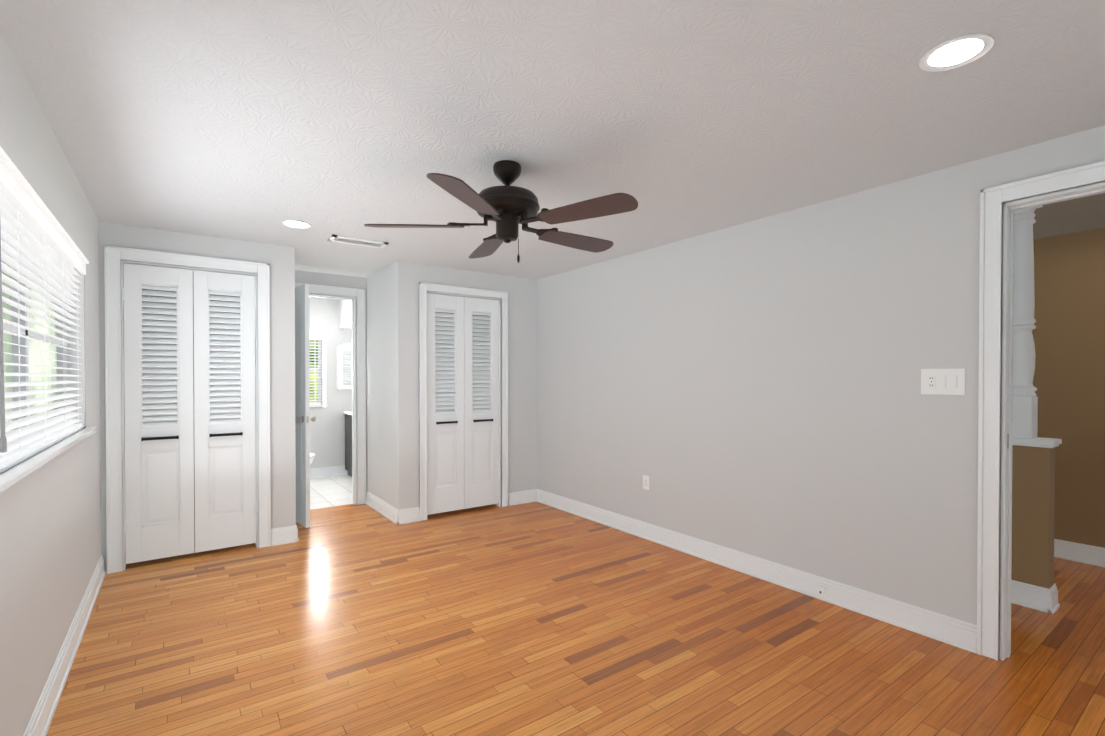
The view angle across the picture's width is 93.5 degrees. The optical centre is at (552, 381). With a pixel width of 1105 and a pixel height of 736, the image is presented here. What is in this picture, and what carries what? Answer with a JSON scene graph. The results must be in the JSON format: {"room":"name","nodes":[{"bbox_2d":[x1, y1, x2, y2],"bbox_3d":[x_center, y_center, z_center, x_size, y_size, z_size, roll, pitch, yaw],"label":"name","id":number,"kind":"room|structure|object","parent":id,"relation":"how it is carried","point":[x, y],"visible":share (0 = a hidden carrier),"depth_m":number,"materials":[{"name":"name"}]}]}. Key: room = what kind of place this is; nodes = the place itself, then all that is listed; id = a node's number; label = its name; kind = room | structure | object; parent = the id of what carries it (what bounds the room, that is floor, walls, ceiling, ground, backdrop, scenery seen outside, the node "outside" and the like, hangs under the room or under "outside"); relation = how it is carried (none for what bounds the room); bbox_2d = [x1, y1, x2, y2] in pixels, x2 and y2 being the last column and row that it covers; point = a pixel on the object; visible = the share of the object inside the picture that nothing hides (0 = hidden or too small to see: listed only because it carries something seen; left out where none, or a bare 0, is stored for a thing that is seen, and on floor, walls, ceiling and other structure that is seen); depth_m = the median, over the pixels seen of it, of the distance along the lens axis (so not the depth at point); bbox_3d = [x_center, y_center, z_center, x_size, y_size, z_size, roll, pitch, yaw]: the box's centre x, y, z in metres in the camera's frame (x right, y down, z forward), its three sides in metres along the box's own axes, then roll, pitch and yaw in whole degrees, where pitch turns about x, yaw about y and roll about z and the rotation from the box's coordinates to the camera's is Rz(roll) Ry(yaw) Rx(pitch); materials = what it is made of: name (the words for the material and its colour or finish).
{"room":"empty bedroom","nodes":[
{"label":"empty bedroom","id":0,"kind":"room"},
{"bbox_2d":[0,28,100,735],"bbox_3d":[-1.624,0.132,1.403,0.120,2.440,5.550,0,1,-36],"label":"wall","id":1,"kind":"structure","parent":0,"point":[50,533],"depth_m":2.11,"materials":[{"name":"white paint"}]},
{"bbox_2d":[0,267,84,472],"bbox_3d":[-2.173,-0.207,2.157,0.115,0.965,2.080,0,1,-36],"label":"window","id":2,"kind":"structure","parent":1,"relation":"in","point":[24,350],"depth_m":2.95,"materials":[{"name":"white"}]},
{"bbox_2d":[0,146,88,467],"bbox_3d":[-2.143,-0.211,2.179,0.090,0.966,2.052,0,1,-36],"label":"window blinds","id":3,"kind":"object","parent":2,"relation":"attached to","point":[38,246],"visible":1,"depth_m":2.07,"materials":[{"name":"white plastic"}]},
{"bbox_2d":[0,427,96,492],"bbox_3d":[-2.149,0.287,2.179,0.155,0.022,2.140,0,1,-36],"label":"sill","id":4,"kind":"structure","parent":1,"relation":"attached to","point":[13,475],"depth_m":1.86,"materials":[{"name":"white painted wood"}]},
{"bbox_2d":[142,289,489,533],"bbox_3d":[-2.094,0.099,5.275,3.650,2.440,0.040,0,1,-36],"label":"wall","id":5,"kind":"structure","parent":0,"point":[239,346],"depth_m":4.52,"materials":[{"name":"grey paint"}]},
{"bbox_2d":[99,221,536,572],"bbox_3d":[-1.684,0.104,4.708,3.650,2.440,0.120,0,1,-36],"label":"wall","id":6,"kind":"structure","parent":0,"point":[393,384],"depth_m":4.84,"materials":[{"name":"white paint"}]},
{"bbox_2d":[104,245,270,573],"bbox_3d":[-2.717,0.193,3.935,1.006,2.272,0.123,0,1,-36],"label":"door frame","id":7,"kind":"structure","parent":6,"relation":"attached to","point":[114,257],"depth_m":3.67,"materials":[{"name":"white wood"}]},
{"bbox_2d":[123,263,255,563],"bbox_3d":[-2.707,0.226,3.921,0.835,2.139,0.076,0,1,-36],"label":"closet doors","id":8,"kind":"structure","parent":6,"relation":"in","point":[178,433],"depth_m":3.90,"materials":[{"name":"white wood"}]},
{"bbox_2d":[427,293,499,514],"bbox_3d":[-0.887,0.214,5.234,0.821,2.139,0.076,0,1,-36],"label":"closet doors","id":9,"kind":"structure","parent":6,"relation":"in","point":[463,432],"depth_m":5.22,"materials":[{"name":"white wood"}]},
{"bbox_2d":[419,282,507,520],"bbox_3d":[-0.897,0.188,5.248,0.966,2.259,0.123,0,1,-36],"label":"door frame","id":10,"kind":"structure","parent":6,"relation":"attached to","point":[424,288],"depth_m":5.18,"materials":[{"name":"white wood"}]},
{"bbox_2d":[309,297,336,467],"bbox_3d":[-3.269,0.083,7.066,1.900,2.440,0.120,0,1,-36],"label":"wall","id":11,"kind":"structure","parent":0,"point":[332,318],"depth_m":7.12,"materials":[{"name":"white paint"}]},
{"bbox_2d":[309,329,327,407],"bbox_3d":[-3.390,-0.171,6.946,0.685,1.070,0.130,0,1,-36],"label":"window","id":12,"kind":"structure","parent":11,"relation":"in","point":[324,400],"depth_m":7.08,"materials":[{"name":"white wood"}]},
{"bbox_2d":[309,333,321,404],"bbox_3d":[-3.385,-0.173,6.940,0.557,0.966,0.075,0,1,-36],"label":"window blinds","id":13,"kind":"object","parent":12,"relation":"attached to","point":[315,336],"visible":0.29,"depth_m":7.04,"materials":[{"name":"white plastic"}]},
{"bbox_2d":[295,270,366,491],"bbox_3d":[-2.131,0.096,5.606,1.763,2.440,0.120,0,1,-36],"label":"wall","id":14,"kind":"structure","parent":0,"point":[317,278],"depth_m":5.46,"materials":[{"name":"white paint"}]},
{"bbox_2d":[295,284,315,527],"bbox_3d":[-2.401,0.215,4.926,0.182,2.190,0.665,0,1,-36],"label":"bathroom door","id":15,"kind":"structure","parent":14,"relation":"in","point":[302,401],"depth_m":4.71,"materials":[{"name":"white wood"}]},
{"bbox_2d":[295,283,365,504],"bbox_3d":[-2.389,0.162,5.405,0.829,2.307,0.143,0,1,-36],"label":"door frame","id":16,"kind":"structure","parent":14,"relation":"attached to","point":[357,296],"depth_m":5.56,"materials":[{"name":"white wood"}]},
{"bbox_2d":[310,475,352,509],"bbox_3d":[-2.745,1.359,6.352,1.900,0.100,1.910,0,1,-36],"label":"floor","id":17,"kind":"structure","parent":0,"point":[332,491],"depth_m":6.21,"materials":[{"name":"white tile"}]},
{"bbox_2d":[310,453,315,464],"bbox_3d":[-3.159,0.906,6.117,0.687,0.810,0.440,0,1,-36],"label":"toilet","id":18,"kind":"object","parent":17,"relation":"on","point":[312,456],"visible":0.12,"depth_m":6.21,"materials":[{"name":"white ceramic"}]},
{"bbox_2d":[343,410,351,476],"bbox_3d":[-2.504,0.808,7.038,0.440,0.990,0.810,0,1,-36],"label":"bathroom vanity","id":19,"kind":"object","parent":17,"relation":"on","point":[348,440],"visible":0.27,"depth_m":7.07,"materials":[{"name":"black"}]},
{"bbox_2d":[337,299,351,465],"bbox_3d":[-2.211,0.086,6.677,0.640,2.440,1.710,0,1,-36],"label":"wall","id":20,"kind":"structure","parent":0,"point":[344,307],"depth_m":7.22,"materials":[{"name":"white paint"}]},
{"bbox_2d":[336,343,351,388],"bbox_3d":[-2.795,-0.221,7.250,0.395,0.645,0.128,0,1,-36],"label":"mirror","id":21,"kind":"object","parent":20,"relation":"attached to","point":[344,366],"visible":0.44,"depth_m":7.14,"materials":[{"name":"white"}]},
{"bbox_2d":[366,266,389,503],"bbox_3d":[-1.714,0.098,5.315,0.120,2.440,0.840,0,1,-36],"label":"wall","id":22,"kind":"structure","parent":0,"point":[377,284],"depth_m":5.28,"materials":[{"name":"white paint"}]},
{"bbox_2d":[0,0,1104,299],"bbox_3d":[0.311,-1.169,3.811,6.090,0.120,9.570,0,1,-36],"label":"ceiling","id":23,"kind":"structure","parent":0,"point":[260,120],"depth_m":2.07,"materials":[{"name":"white paint"}]},
{"bbox_2d":[280,220,310,228],"bbox_3d":[-1.798,-1.104,3.641,0.196,0.006,0.196,0,1,-36],"label":"recessed light","id":24,"kind":"object","parent":23,"relation":"in","point":[296,224],"visible":0.98,"depth_m":3.64,"materials":[{"name":"white plastic"}]},
{"bbox_2d":[328,234,387,248],"bbox_3d":[-1.530,-1.104,4.093,0.420,0.014,0.170,0,1,-36],"label":"ceiling vent","id":25,"kind":"object","parent":23,"relation":"in","point":[355,241],"visible":1,"depth_m":4.07,"materials":[{"name":"white metal"}]},
{"bbox_2d":[364,160,637,262],"bbox_3d":[-0.191,-0.851,2.677,1.323,0.495,1.369,0,1,-36],"label":"ceiling fan","id":26,"kind":"object","parent":23,"relation":"hanging from","point":[506,207],"visible":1,"depth_m":2.53,"materials":[{"name":"brown metal"}]},
{"bbox_2d":[919,33,993,71],"bbox_3d":[1.333,-1.087,1.720,0.196,0.006,0.196,0,1,-36],"label":"recessed light","id":27,"kind":"object","parent":23,"relation":"in","point":[956,52],"visible":1,"depth_m":1.71,"materials":[{"name":"white plastic"}]},
{"bbox_2d":[46,502,1104,735],"bbox_3d":[0.870,1.388,3.059,6.090,0.100,7.660,0,1,-36],"label":"floor","id":28,"kind":"structure","parent":0,"point":[534,619],"depth_m":2.60,"materials":[{"name":"brown wood"}]},
{"bbox_2d":[537,125,1104,659],"bbox_3d":[1.252,0.111,3.860,0.120,2.440,6.170,0,1,-36],"label":"wall","id":29,"kind":"structure","parent":0,"point":[753,387],"depth_m":3.29,"materials":[{"name":"white paint"}]},
{"bbox_2d":[643,475,648,489],"bbox_3d":[0.791,0.852,4.395,0.009,0.116,0.072,0,1,-36],"label":"outlet","id":30,"kind":"object","parent":29,"relation":"attached to","point":[645,482],"visible":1,"depth_m":4.39,"materials":[{"name":"white plastic"}]},
{"bbox_2d":[816,585,825,597],"bbox_3d":[1.645,1.285,3.182,0.014,0.064,0.060,0,1,-36],"label":"wall jack","id":31,"kind":"object","parent":29,"relation":"attached to","point":[820,591],"visible":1,"depth_m":3.18,"materials":[{"name":"white plastic"}]},
{"bbox_2d":[921,368,964,394],"bbox_3d":[2.017,-0.001,2.687,0.010,0.134,0.190,0,1,-36],"label":"switch plate","id":32,"kind":"object","parent":29,"relation":"attached to","point":[944,381],"visible":1,"depth_m":2.68,"materials":[{"name":"white plastic"}]},
{"bbox_2d":[1007,434,1008,448],"bbox_3d":[2.212,0.288,2.518,0.045,0.070,0.002,0,1,-36],"label":"trim","id":33,"kind":"structure","parent":29,"relation":"attached to","point":[1007,441],"depth_m":2.51,"materials":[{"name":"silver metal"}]},
{"bbox_2d":[977,161,1104,660],"bbox_3d":[2.454,0.205,2.188,0.161,2.279,1.011,0,1,-36],"label":"door frame","id":34,"kind":"structure","parent":29,"relation":"attached to","point":[994,431],"depth_m":2.51,"materials":[{"name":"white wood"}]},
{"bbox_2d":[1011,445,1054,588],"bbox_3d":[2.319,0.846,3.909,0.120,0.970,2.110,0,1,-36],"label":"wall","id":35,"kind":"structure","parent":0,"point":[1033,490],"depth_m":3.08,"materials":[{"name":"brown paint"}]},
{"bbox_2d":[1012,437,1061,447],"bbox_3d":[2.326,0.353,3.894,0.170,0.045,2.135,0,1,-36],"label":"trim","id":36,"kind":"structure","parent":35,"relation":"on","point":[1045,442],"depth_m":3.05,"materials":[{"name":"white wood"}]},
{"bbox_2d":[1013,205,1042,438],"bbox_3d":[2.851,-0.383,3.160,0.176,1.440,0.176,0,1,-36],"label":"turned column","id":37,"kind":"structure","parent":36,"relation":"on","point":[1025,411],"depth_m":3.11,"materials":[{"name":"white wood"}]},
{"bbox_2d":[1032,228,1104,547],"bbox_3d":[1.692,0.128,1.909,6.090,2.440,4.850,0,1,-36],"label":"wall","id":38,"kind":"structure","parent":0,"point":[1068,332],"depth_m":3.87,"materials":[{"name":"brown paint"}]},
{"bbox_2d":[23,465,1104,735],"bbox_3d":[0.311,1.264,3.833,5.850,0.135,9.330,0,1,-36],"label":"baseboard","id":39,"kind":"structure","parent":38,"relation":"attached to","point":[925,621],"depth_m":3.25,"materials":[{"name":"white wood"}]},
{"label":"outside","id":40,"kind":"structure","parent":0,"visible":0},
{"bbox_2d":[1,261,56,432],"bbox_3d":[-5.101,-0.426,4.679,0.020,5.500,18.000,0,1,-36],"label":"view","id":41,"kind":"structure","parent":40,"point":[7,348],"depth_m":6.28,"materials":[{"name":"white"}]},
{"bbox_2d":[309,340,317,401],"bbox_3d":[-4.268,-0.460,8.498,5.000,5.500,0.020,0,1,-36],"label":"view from the bathroom","id":42,"kind":"structure","parent":40,"point":[312,396],"depth_m":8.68,"materials":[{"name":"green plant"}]}
]}

